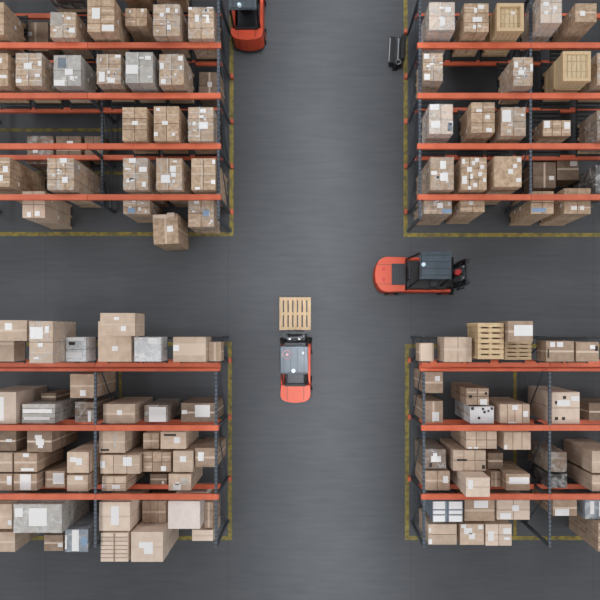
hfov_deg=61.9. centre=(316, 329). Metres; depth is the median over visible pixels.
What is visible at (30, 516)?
box
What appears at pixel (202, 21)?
load
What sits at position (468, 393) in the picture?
stack
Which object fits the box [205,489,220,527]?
cardboard box
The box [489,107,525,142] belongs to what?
load
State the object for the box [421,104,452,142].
load
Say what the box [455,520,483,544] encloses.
cardboard box
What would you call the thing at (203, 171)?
stack
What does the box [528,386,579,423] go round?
stack
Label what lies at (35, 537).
trim
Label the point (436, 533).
cardboard box
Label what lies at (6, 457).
cardboard box
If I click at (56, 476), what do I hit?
cardboard box
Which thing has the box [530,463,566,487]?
box
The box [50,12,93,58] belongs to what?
load
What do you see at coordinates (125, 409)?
cardboard box
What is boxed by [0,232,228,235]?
trim
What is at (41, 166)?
load
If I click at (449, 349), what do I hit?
cardboard box
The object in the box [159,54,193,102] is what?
load
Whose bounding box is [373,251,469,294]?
forklift
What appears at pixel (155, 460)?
stack
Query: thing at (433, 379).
cardboard box
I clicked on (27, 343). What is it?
trim
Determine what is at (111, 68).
load
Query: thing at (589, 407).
cardboard box
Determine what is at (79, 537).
box
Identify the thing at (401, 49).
truck
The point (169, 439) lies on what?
cardboard box
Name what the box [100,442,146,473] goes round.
stack
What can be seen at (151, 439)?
cardboard box
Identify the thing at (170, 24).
load
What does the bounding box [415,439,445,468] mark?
box
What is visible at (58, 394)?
cardboard box
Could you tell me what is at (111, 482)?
stack
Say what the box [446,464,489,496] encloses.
cardboard box
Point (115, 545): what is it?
crate
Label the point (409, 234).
trim
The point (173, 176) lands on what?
load
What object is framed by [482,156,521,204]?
stack
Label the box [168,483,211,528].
cardboard box
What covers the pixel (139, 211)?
load
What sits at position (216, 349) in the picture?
cardboard box
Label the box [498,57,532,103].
load
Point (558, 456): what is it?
box
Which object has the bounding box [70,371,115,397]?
cardboard box
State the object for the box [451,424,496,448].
stack
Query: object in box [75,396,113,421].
box
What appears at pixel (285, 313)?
wooden pallet
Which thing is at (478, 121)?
stack
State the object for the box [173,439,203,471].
cardboard box
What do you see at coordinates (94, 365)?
rack
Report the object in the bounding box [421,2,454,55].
load
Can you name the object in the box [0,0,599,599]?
floor
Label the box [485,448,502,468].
cardboard box
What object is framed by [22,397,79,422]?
cardboard box
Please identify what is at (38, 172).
trim
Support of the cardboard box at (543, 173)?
on the floor
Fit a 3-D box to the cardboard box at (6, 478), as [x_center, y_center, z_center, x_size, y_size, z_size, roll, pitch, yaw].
[-11.529,5.511,19.046,0.979,1.908,0.597,0,90,0]
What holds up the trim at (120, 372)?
on the floor
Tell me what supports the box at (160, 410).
on the floor
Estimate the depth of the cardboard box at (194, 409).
18.30 m
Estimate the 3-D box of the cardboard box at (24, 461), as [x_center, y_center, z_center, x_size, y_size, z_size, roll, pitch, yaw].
[-10.551,4.796,19.046,0.835,1.908,0.688,0,90,0]
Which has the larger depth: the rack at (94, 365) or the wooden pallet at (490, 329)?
the rack at (94, 365)
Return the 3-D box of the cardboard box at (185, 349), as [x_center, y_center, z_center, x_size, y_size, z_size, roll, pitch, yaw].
[-4.283,0.654,17.228,1.111,0.873,0.838,0,90,0]
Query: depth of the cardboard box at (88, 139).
19.05 m
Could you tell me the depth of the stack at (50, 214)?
18.44 m
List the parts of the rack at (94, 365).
upright frame, upright frame, deck panel, post, post, post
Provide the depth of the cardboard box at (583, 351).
17.00 m
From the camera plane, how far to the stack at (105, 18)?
17.31 m
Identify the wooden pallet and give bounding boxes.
[279,297,310,329]
[471,323,495,357]
[473,324,496,357]
[474,323,498,357]
[476,323,503,358]
[476,326,499,355]
[504,342,531,359]
[508,348,526,352]
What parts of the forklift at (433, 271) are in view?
vent panel, seat, roof panel, floor plate, mast rail, mast rail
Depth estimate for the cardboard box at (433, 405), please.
18.10 m
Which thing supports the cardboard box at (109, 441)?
on the floor
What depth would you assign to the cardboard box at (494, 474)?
18.50 m
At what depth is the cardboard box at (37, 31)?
19.00 m
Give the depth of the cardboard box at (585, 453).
18.70 m
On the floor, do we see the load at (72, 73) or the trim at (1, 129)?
the trim at (1, 129)
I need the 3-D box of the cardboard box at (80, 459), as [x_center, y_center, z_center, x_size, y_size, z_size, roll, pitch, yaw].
[-8.555,4.744,18.946,0.790,2.108,0.752,0,90,0]
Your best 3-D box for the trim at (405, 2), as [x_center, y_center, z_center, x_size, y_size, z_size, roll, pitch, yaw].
[3.540,-9.660,19.998,0.160,0.004,11.880,0,90,0]
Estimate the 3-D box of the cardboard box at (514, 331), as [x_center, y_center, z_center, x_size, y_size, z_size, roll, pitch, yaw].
[6.592,0.049,16.645,0.812,0.907,0.680,0,90,0]
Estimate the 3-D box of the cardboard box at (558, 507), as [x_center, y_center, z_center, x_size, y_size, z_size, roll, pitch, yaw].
[9.026,6.479,19.096,0.876,1.808,0.582,0,90,0]
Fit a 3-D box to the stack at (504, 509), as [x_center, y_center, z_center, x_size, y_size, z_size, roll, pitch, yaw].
[7.113,6.516,19.046,1.181,1.908,0.710,0,90,0]
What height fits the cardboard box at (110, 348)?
0.773 m
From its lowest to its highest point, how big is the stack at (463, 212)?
2.009 m
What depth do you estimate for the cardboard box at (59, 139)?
19.05 m
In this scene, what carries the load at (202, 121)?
on the rack at (139, 47)
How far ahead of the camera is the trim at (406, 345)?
20.00 m
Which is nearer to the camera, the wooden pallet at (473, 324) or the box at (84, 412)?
the wooden pallet at (473, 324)
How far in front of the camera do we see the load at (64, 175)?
17.59 m
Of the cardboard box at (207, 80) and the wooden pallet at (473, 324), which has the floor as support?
the cardboard box at (207, 80)
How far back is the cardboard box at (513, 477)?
18.10 m
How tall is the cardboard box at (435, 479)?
1.908 m
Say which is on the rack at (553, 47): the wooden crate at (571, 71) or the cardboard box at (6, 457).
the wooden crate at (571, 71)
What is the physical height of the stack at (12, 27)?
1.318 m
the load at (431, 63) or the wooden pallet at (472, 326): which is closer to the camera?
the wooden pallet at (472, 326)
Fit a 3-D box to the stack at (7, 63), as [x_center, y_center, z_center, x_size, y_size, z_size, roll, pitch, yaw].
[-11.335,-9.117,18.154,1.060,1.326,1.155,0,90,0]
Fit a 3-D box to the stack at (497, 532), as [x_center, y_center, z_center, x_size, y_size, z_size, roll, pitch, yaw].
[6.688,7.544,19.196,0.961,1.608,0.796,0,90,0]
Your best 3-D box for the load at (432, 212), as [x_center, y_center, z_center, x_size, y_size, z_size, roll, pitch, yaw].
[4.378,-4.453,19.044,1.030,1.912,0.518,0,90,0]
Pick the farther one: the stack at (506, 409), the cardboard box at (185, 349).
the stack at (506, 409)
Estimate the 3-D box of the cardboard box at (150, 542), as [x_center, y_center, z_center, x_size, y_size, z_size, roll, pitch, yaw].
[-6.085,7.768,18.946,1.148,2.108,1.075,0,90,0]
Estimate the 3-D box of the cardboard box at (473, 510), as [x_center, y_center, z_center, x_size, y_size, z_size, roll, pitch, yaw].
[5.923,6.570,19.096,1.112,1.808,0.764,0,90,0]
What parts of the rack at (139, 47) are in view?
deck panel, deck panel, deck panel, deck panel, deck panel, post, upright frame, post, post, post, deck panel, deck panel, deck panel, deck panel, deck panel, deck panel, deck panel, deck panel, deck panel, deck panel, upright frame, post, post, post, post, post, post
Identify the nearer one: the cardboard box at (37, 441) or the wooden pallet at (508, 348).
the wooden pallet at (508, 348)
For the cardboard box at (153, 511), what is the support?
on the floor
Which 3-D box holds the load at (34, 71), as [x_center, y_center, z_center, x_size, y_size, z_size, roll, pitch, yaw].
[-10.086,-9.117,18.151,0.944,1.333,1.166,0,90,0]
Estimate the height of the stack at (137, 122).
1.276 m
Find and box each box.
[0,320,35,340]
[0,341,24,361]
[0,386,46,423]
[0,424,42,450]
[0,447,26,471]
[0,471,16,489]
[0,489,39,528]
[0,528,38,551]
[13,489,88,532]
[14,447,62,471]
[14,460,62,489]
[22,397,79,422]
[24,22,60,59]
[27,424,77,451]
[41,389,69,400]
[44,531,64,550]
[45,460,69,487]
[56,136,91,170]
[65,512,102,551]
[66,337,95,361]
[67,439,102,472]
[67,466,104,490]
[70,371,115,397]
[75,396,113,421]
[85,136,112,163]
[98,321,138,361]
[99,424,144,452]
[99,489,148,530]
[100,313,144,335]
[103,397,152,422]
[131,521,178,561]
[134,337,166,361]
[142,490,174,522]
[143,431,160,448]
[144,399,179,421]
[150,472,169,483]
[152,212,188,250]
[161,424,198,448]
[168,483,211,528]
[169,467,202,489]
[173,337,210,361]
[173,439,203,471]
[181,397,223,421]
[192,515,220,540]
[195,437,225,466]
[199,72,224,107]
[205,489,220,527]
[209,342,223,360]
[414,368,442,392]
[414,394,442,422]
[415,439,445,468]
[415,458,449,489]
[416,343,433,360]
[421,489,462,521]
[437,337,471,361]
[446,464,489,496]
[453,489,494,520]
[455,399,493,422]
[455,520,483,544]
[482,468,500,486]
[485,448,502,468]
[497,460,529,489]
[498,321,532,341]
[522,162,555,193]
[528,441,566,471]
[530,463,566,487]
[532,488,576,515]
[537,341,573,361]
[552,161,578,186]
[561,489,599,518]
[563,439,599,472]
[565,461,599,490]
[574,342,598,361]
[580,398,599,419]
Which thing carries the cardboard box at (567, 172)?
on the floor
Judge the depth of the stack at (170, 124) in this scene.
17.55 m
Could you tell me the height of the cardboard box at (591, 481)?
2.002 m
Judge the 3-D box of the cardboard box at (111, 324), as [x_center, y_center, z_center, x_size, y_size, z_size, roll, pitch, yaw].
[-6.383,-0.176,16.444,1.122,0.904,0.736,0,90,0]
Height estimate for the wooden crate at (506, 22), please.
1.618 m
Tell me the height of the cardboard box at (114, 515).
2.108 m
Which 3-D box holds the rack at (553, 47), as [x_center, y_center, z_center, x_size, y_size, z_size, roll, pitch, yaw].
[8.488,-8.445,18.850,10.016,2.300,9.110,0,90,0]
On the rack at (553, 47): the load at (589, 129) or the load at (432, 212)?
the load at (589, 129)
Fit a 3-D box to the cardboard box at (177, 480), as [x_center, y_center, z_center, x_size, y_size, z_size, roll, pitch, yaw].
[-4.967,5.511,19.046,0.816,1.908,0.597,0,90,0]
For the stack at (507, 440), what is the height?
2.009 m
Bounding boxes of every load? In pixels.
[16,53,60,102]
[27,136,55,171]
[47,158,101,207]
[50,0,87,11]
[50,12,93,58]
[54,55,97,102]
[96,54,134,101]
[123,158,168,206]
[123,201,162,222]
[125,52,165,102]
[153,4,189,57]
[156,158,194,206]
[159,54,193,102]
[188,7,220,58]
[188,107,216,153]
[188,201,220,233]
[414,201,451,224]
[416,53,442,97]
[416,157,453,207]
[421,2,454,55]
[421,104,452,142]
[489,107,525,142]
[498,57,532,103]
[520,0,561,50]
[569,165,599,207]
[577,53,599,101]
[577,110,599,153]
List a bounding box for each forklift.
[229,0,265,51]
[280,304,311,402]
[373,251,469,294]
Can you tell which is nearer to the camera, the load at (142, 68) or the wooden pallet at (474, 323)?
the wooden pallet at (474, 323)
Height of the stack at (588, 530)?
2.101 m
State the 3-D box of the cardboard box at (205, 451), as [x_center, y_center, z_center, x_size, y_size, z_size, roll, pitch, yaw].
[-4.018,4.615,19.046,0.796,1.908,0.688,0,90,0]
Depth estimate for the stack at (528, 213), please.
18.38 m
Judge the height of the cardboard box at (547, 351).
0.723 m
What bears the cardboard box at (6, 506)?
on the floor
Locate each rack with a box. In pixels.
[0,0,233,232]
[0,335,231,546]
[404,0,599,232]
[408,335,599,546]
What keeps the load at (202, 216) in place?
on the floor
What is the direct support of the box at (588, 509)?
on the floor
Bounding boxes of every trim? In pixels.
[0,128,187,131]
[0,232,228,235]
[25,342,227,345]
[31,536,227,539]
[35,171,122,174]
[119,371,121,398]
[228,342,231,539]
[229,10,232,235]
[403,0,407,236]
[405,344,408,539]
[408,233,599,236]
[409,344,599,347]
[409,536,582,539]
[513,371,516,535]
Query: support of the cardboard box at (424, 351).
on the rack at (476, 364)
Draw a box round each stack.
[0,2,25,55]
[0,53,29,102]
[0,157,46,203]
[22,191,71,228]
[29,321,75,362]
[87,0,130,55]
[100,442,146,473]
[102,471,144,490]
[122,107,157,153]
[124,0,154,11]
[125,8,155,41]
[143,448,174,471]
[154,106,187,153]
[157,0,189,11]
[191,158,227,206]
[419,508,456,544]
[440,438,485,470]
[446,201,484,223]
[450,157,486,207]
[451,382,488,404]
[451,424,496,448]
[452,3,488,56]
[459,102,494,142]
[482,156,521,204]
[482,518,511,545]
[486,424,530,449]
[489,397,529,422]
[490,489,529,519]
[509,191,553,225]
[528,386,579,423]
[532,120,570,142]
[539,188,590,225]
[551,3,596,41]
[569,513,599,551]
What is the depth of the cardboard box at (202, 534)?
18.50 m
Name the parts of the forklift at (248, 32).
roof panel, seat, floor plate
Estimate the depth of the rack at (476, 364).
17.72 m
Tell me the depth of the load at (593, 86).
17.77 m
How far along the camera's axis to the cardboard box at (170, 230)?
18.50 m
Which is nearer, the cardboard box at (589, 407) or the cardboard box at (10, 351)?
the cardboard box at (10, 351)
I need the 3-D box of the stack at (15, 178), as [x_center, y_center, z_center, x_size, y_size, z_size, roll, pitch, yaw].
[-11.294,-5.562,18.796,0.996,2.408,1.056,0,90,0]
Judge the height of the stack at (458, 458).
2.006 m
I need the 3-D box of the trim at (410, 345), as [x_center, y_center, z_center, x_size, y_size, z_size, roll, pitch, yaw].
[9.102,0.640,19.998,10.836,0.004,0.160,0,90,0]
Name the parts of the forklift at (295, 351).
roof panel, floor plate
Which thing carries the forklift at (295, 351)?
on the floor
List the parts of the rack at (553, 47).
post, post, post, post, post, post, upright frame, deck panel, deck panel, deck panel, deck panel, deck panel, deck panel, deck panel, deck panel, post, post, post, upright frame, deck panel, deck panel, deck panel, deck panel, deck panel, deck panel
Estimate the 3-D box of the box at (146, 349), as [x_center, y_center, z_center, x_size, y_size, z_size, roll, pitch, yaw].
[-5.729,0.655,17.276,0.924,0.776,0.848,0,90,0]
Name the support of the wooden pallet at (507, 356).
on the wooden pallet
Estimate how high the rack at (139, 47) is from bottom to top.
2.300 m
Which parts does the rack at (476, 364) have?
post, post, post, deck panel, upright frame, deck panel, deck panel, post, post, post, upright frame, deck panel, deck panel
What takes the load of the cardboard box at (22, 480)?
on the floor
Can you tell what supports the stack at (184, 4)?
on the rack at (139, 47)
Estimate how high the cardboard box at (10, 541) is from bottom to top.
1.702 m
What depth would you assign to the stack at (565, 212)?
18.05 m
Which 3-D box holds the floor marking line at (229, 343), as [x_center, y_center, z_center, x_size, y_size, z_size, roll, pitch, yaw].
[-3.480,4.440,19.998,0.160,0.004,7.920,0,90,0]
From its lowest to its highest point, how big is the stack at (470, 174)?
2.508 m
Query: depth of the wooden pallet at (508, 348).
17.38 m
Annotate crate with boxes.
[101,518,141,561]
[482,3,523,56]
[543,51,590,101]
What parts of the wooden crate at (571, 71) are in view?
rim frame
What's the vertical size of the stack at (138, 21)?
1.026 m
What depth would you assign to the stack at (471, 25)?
17.27 m
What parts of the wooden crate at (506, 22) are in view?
rim frame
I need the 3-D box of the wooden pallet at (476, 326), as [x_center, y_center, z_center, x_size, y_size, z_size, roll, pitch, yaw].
[5.712,0.365,16.607,0.853,0.140,1.180,0,90,0]
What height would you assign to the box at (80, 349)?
0.776 m
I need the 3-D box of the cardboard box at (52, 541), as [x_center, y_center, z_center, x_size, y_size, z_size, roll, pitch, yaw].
[-9.907,8.009,19.396,0.716,1.208,0.602,0,90,0]
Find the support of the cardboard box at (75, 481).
on the floor
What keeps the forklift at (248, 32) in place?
on the floor
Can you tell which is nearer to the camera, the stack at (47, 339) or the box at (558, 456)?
the stack at (47, 339)
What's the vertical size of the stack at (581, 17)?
1.726 m
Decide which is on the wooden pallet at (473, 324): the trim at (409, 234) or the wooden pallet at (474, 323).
the wooden pallet at (474, 323)
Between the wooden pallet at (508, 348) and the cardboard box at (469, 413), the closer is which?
the wooden pallet at (508, 348)
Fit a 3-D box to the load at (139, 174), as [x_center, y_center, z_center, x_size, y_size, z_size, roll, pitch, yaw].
[-6.368,-5.476,18.767,0.894,2.466,1.134,0,90,0]
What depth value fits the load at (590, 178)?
18.33 m
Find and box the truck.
[388,34,405,70]
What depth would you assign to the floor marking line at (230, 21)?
20.00 m
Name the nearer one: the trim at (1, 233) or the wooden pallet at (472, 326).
the wooden pallet at (472, 326)

